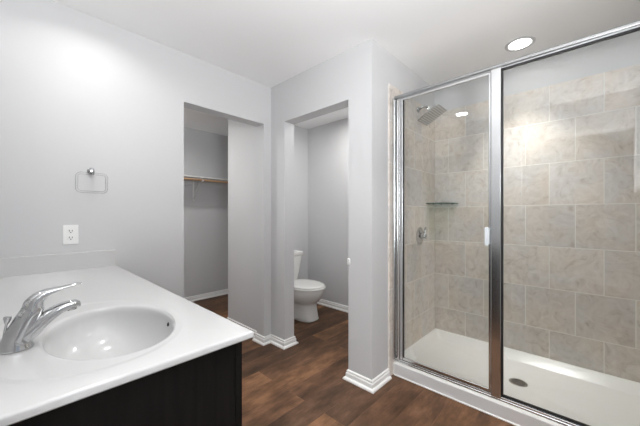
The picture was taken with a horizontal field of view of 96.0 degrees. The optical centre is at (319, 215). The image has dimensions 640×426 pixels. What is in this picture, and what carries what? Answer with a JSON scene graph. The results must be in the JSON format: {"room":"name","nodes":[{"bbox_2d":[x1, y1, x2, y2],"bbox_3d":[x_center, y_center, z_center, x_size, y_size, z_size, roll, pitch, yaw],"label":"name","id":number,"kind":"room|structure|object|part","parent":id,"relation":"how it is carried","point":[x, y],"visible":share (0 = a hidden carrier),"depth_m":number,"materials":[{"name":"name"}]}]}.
{"room":"bathroom","nodes":[
{"label":"bathroom","id":0,"kind":"room"},
{"bbox_2d":[0,0,270,335],"bbox_3d":[-1.171,-0.011,2.114,0.118,2.440,1.922,0,0,43],"label":"wall","id":1,"kind":"structure","parent":0,"point":[80,91],"depth_m":1.82,"materials":[{"name":"grey paint"}]},
{"bbox_2d":[63,225,77,244],"bbox_3d":[-1.472,0.112,1.701,0.008,0.114,0.070,0,0,43],"label":"wall outlet","id":2,"kind":"object","parent":1,"relation":"attached to","point":[70,232],"visible":1,"depth_m":1.70,"materials":[{"name":"white plastic"}]},
{"bbox_2d":[67,236,74,239],"bbox_3d":[-1.470,0.132,1.700,0.003,0.027,0.035,0,0,43],"label":"receptacle","id":3,"kind":"object","parent":2,"relation":"attached to","point":[68,237],"depth_m":1.70,"materials":[{"name":"white plastic"}]},
{"bbox_2d":[67,229,74,233],"bbox_3d":[-1.470,0.092,1.700,0.003,0.027,0.035,0,0,43],"label":"receptacle","id":4,"kind":"object","parent":2,"relation":"attached to","point":[69,231],"depth_m":1.70,"materials":[{"name":"white plastic"}]},
{"bbox_2d":[75,168,107,193],"bbox_3d":[-1.389,-0.215,1.754,0.055,0.156,0.156,0,0,43],"label":"towel ring","id":5,"kind":"object","parent":1,"relation":"attached to","point":[91,171],"visible":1,"depth_m":1.74,"materials":[{"name":"silver metal"}]},
{"bbox_3d":[-1.389,-0.270,1.754,0.055,0.047,0.038,0,0,43],"label":"mounting post","id":6,"kind":"part","parent":5,"relation":"part of","materials":[{"name":"silver metal"}]},
{"bbox_2d":[185,289,391,393],"bbox_3d":[-0.801,1.174,2.934,3.037,0.070,2.584,0,0,43],"label":"baseboard","id":7,"kind":"structure","parent":1,"relation":"attached to","point":[262,340],"depth_m":2.68,"materials":[{"name":"white paint"}]},
{"bbox_2d":[184,127,227,297],"bbox_3d":[-2.015,-0.011,3.947,0.120,2.440,2.640,0,0,43],"label":"wall","id":8,"kind":"structure","parent":0,"point":[205,153],"depth_m":4.21,"materials":[{"name":"grey paint"}]},
{"bbox_2d":[184,175,227,200],"bbox_3d":[-1.849,-0.365,3.792,0.332,0.319,2.396,0,0,43],"label":"closet shelf","id":9,"kind":"object","parent":8,"relation":"attached to","point":[193,183],"visible":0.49,"depth_m":4.08,"materials":[{"name":"white wood"}]},
{"bbox_2d":[184,177,227,182],"bbox_3d":[-1.747,-0.476,3.696,0.028,0.028,2.392,0,0,43],"label":"closet rod","id":10,"kind":"object","parent":9,"relation":"attached to","point":[194,179],"visible":0.08,"depth_m":3.90,"materials":[{"name":"beige wood"}]},
{"bbox_2d":[228,119,256,330],"bbox_3d":[-0.753,-0.011,3.085,0.600,2.440,0.170,0,0,43],"label":"wall","id":11,"kind":"structure","parent":0,"point":[242,137],"depth_m":3.03,"materials":[{"name":"grey paint"}]},
{"bbox_2d":[294,125,307,278],"bbox_3d":[-0.503,-0.011,3.776,0.020,2.440,1.180,0,0,43],"label":"wall","id":12,"kind":"structure","parent":0,"point":[300,134],"depth_m":4.02,"materials":[{"name":"grey paint"}]},
{"bbox_2d":[271,38,380,379],"bbox_3d":[-0.058,-0.011,2.469,1.256,2.440,0.118,0,0,43],"label":"wall","id":13,"kind":"structure","parent":0,"point":[351,79],"depth_m":2.11,"materials":[{"name":"grey paint"}]},
{"bbox_2d":[308,118,347,305],"bbox_3d":[0.488,-0.011,3.576,1.700,2.440,0.116,0,0,43],"label":"wall","id":14,"kind":"structure","parent":0,"point":[327,143],"depth_m":3.85,"materials":[{"name":"grey paint"}]},
{"bbox_2d":[53,0,639,135],"bbox_3d":[-0.841,-1.281,0.858,6.400,0.100,6.300,0,0,43],"label":"ceiling","id":15,"kind":"structure","parent":0,"point":[269,43],"depth_m":1.89,"materials":[{"name":"white paint"}]},
{"bbox_2d":[505,36,535,51],"bbox_3d":[1.432,-1.227,2.064,0.184,0.008,0.184,0,0,43],"label":"recessed light","id":16,"kind":"object","parent":15,"relation":"in","point":[520,43],"visible":1,"depth_m":2.06,"materials":[{"name":"white"}]},
{"bbox_2d":[193,294,513,425],"bbox_3d":[-0.841,1.259,0.858,6.400,0.100,6.300,0,0,43],"label":"floor","id":17,"kind":"structure","parent":0,"point":[303,383],"depth_m":1.97,"materials":[{"name":"brown wood"}]},
{"bbox_2d":[9,342,241,425],"bbox_3d":[-0.957,0.775,1.126,1.538,0.868,0.530,0,0,43],"label":"bathroom vanity","id":18,"kind":"object","parent":17,"relation":"on","point":[205,390],"visible":0.27,"depth_m":0.66,"materials":[{"name":"brown wood"}]},
{"bbox_2d":[0,250,253,425],"bbox_3d":[-0.942,0.345,1.131,1.556,0.252,0.557,0,0,43],"label":"countertop","id":19,"kind":"structure","parent":18,"relation":"on","point":[126,327],"depth_m":0.92,"materials":[{"name":"white stone"}]},
{"bbox_2d":[0,282,81,354],"bbox_3d":[-0.705,0.252,0.732,0.060,0.141,0.156,0,0,43],"label":"faucet","id":20,"kind":"object","parent":19,"relation":"on","point":[31,319],"visible":1,"depth_m":0.70,"materials":[{"name":"silver metal"}]},
{"bbox_3d":[-0.747,0.274,0.687,0.015,0.067,0.018,0,0,43],"label":"lift rod","id":21,"kind":"part","parent":20,"relation":"part of","materials":[{"name":"silver metal"}]},
{"bbox_3d":[-0.695,0.270,0.742,0.050,0.088,0.124,0,0,43],"label":"spout","id":22,"kind":"part","parent":20,"relation":"part of","materials":[{"name":"silver metal"}]},
{"bbox_3d":[-0.691,0.210,0.747,0.045,0.056,0.116,0,0,43],"label":"lever handle","id":23,"kind":"part","parent":20,"relation":"part of","materials":[{"name":"silver metal"}]},
{"bbox_3d":[-0.359,0.717,0.916,0.377,0.745,0.020,0,0,43],"label":"door","id":24,"kind":"part","parent":18,"relation":"part of","materials":[{"name":"brown wood"}]},
{"bbox_2d":[294,250,325,322],"bbox_3d":[-0.252,0.835,3.483,0.740,0.748,0.476,0,0,43],"label":"toilet","id":25,"kind":"object","parent":17,"relation":"on","point":[307,293],"visible":0.59,"depth_m":3.28,"materials":[{"name":"white porcelain"}]},
{"bbox_3d":[-0.446,0.677,3.665,0.194,0.327,0.440,0,0,43],"label":"tank","id":26,"kind":"part","parent":25,"relation":"part of","materials":[{"name":"white ceramic"}]},
{"bbox_3d":[-0.446,0.487,3.665,0.209,0.052,0.476,0,0,43],"label":"tank lid","id":27,"kind":"part","parent":25,"relation":"part of","materials":[{"name":"white ceramic"}]},
{"bbox_3d":[-0.244,1.026,3.476,0.688,0.366,0.392,0,0,43],"label":"bowl","id":28,"kind":"part","parent":25,"relation":"part of","materials":[{"name":"white ceramic"}]},
{"bbox_3d":[-0.171,0.809,3.407,0.498,0.024,0.400,0,0,43],"label":"lid","id":29,"kind":"part","parent":25,"relation":"part of","materials":[{"name":"white plastic"}]},
{"bbox_3d":[-0.166,0.833,3.402,0.503,0.020,0.414,0,0,43],"label":"seat","id":30,"kind":"part","parent":25,"relation":"part of","materials":[{"name":"white plastic"}]},
{"bbox_2d":[394,328,639,425],"bbox_3d":[1.366,1.148,1.989,1.458,0.122,0.809,0,0,43],"label":"shower pan","id":31,"kind":"object","parent":17,"relation":"on","point":[586,396],"visible":0.94,"depth_m":1.97,"materials":[{"name":"white plastic"}]},
{"bbox_2d":[392,20,639,425],"bbox_3d":[1.100,0.098,1.705,1.458,2.019,0.072,0,0,43],"label":"shower door frame","id":32,"kind":"structure","parent":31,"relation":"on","point":[494,234],"depth_m":1.75,"materials":[{"name":"silver metal"}]},
{"bbox_3d":[0.829,0.102,1.973,0.604,1.958,0.020,0,0,43],"label":"door frame","id":33,"kind":"part","parent":32,"relation":"part of","materials":[{"name":"silver metal"}]},
{"bbox_3d":[0.834,0.099,1.970,0.568,1.928,0.005,0,0,43],"label":"door glass","id":34,"kind":"part","parent":32,"relation":"part of","materials":[{"name":"clear glass"}]},
{"bbox_3d":[1.020,0.126,1.756,0.023,0.110,0.036,0,0,43],"label":"pull handle","id":35,"kind":"part","parent":32,"relation":"part of","materials":[{"name":"white plastic"}]},
{"bbox_3d":[1.073,0.105,1.750,0.052,1.984,0.040,0,0,43],"label":"post","id":36,"kind":"part","parent":32,"relation":"part of","materials":[{"name":"silver metal"}]},
{"bbox_3d":[1.109,-0.895,1.716,1.458,0.032,0.040,0,0,43],"label":"header rail","id":37,"kind":"part","parent":32,"relation":"part of","materials":[{"name":"silver metal"}]},
{"bbox_2d":[381,46,433,372],"bbox_3d":[0.794,-0.011,2.559,0.136,2.440,1.180,0,0,43],"label":"wall","id":38,"kind":"structure","parent":0,"point":[394,72],"depth_m":2.14,"materials":[{"name":"grey paint"}]},
{"bbox_2d":[388,84,434,375],"bbox_3d":[0.809,0.111,2.471,0.013,2.197,0.868,0,0,43],"label":"tiled wall","id":39,"kind":"structure","parent":38,"relation":"attached to","point":[419,138],"depth_m":2.46,"materials":[{"name":"beige tile"}]},
{"bbox_2d":[416,227,426,244],"bbox_3d":[0.902,0.177,2.516,0.060,0.160,0.155,0,0,43],"label":"shower valve","id":40,"kind":"object","parent":39,"relation":"attached to","point":[421,235],"visible":1,"depth_m":2.50,"materials":[{"name":"silver metal"}]},
{"bbox_2d":[417,103,446,125],"bbox_3d":[0.955,-0.880,2.477,0.191,0.142,0.200,0,0,43],"label":"shower","id":41,"kind":"object","parent":39,"relation":"attached to","point":[437,110],"visible":1,"depth_m":2.47,"materials":[{"name":"silver metal"}]},
{"bbox_2d":[394,374,519,425],"bbox_3d":[1.090,1.204,1.690,1.452,0.011,0.009,0,0,43],"label":"trim","id":42,"kind":"structure","parent":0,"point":[483,411],"depth_m":1.86,"materials":[{"name":"white paint"}]},
{"bbox_2d":[434,31,639,109],"bbox_3d":[1.766,-0.011,2.320,1.609,2.440,0.200,0,0,43],"label":"wall","id":43,"kind":"structure","parent":0,"point":[623,51],"depth_m":2.18,"materials":[{"name":"grey paint"}]},
{"bbox_2d":[435,64,639,382],"bbox_3d":[1.647,0.086,2.289,1.479,2.147,0.012,0,0,43],"label":"tiled wall","id":44,"kind":"structure","parent":43,"relation":"attached to","point":[572,147],"depth_m":2.17,"materials":[{"name":"beige tile"}]}
]}

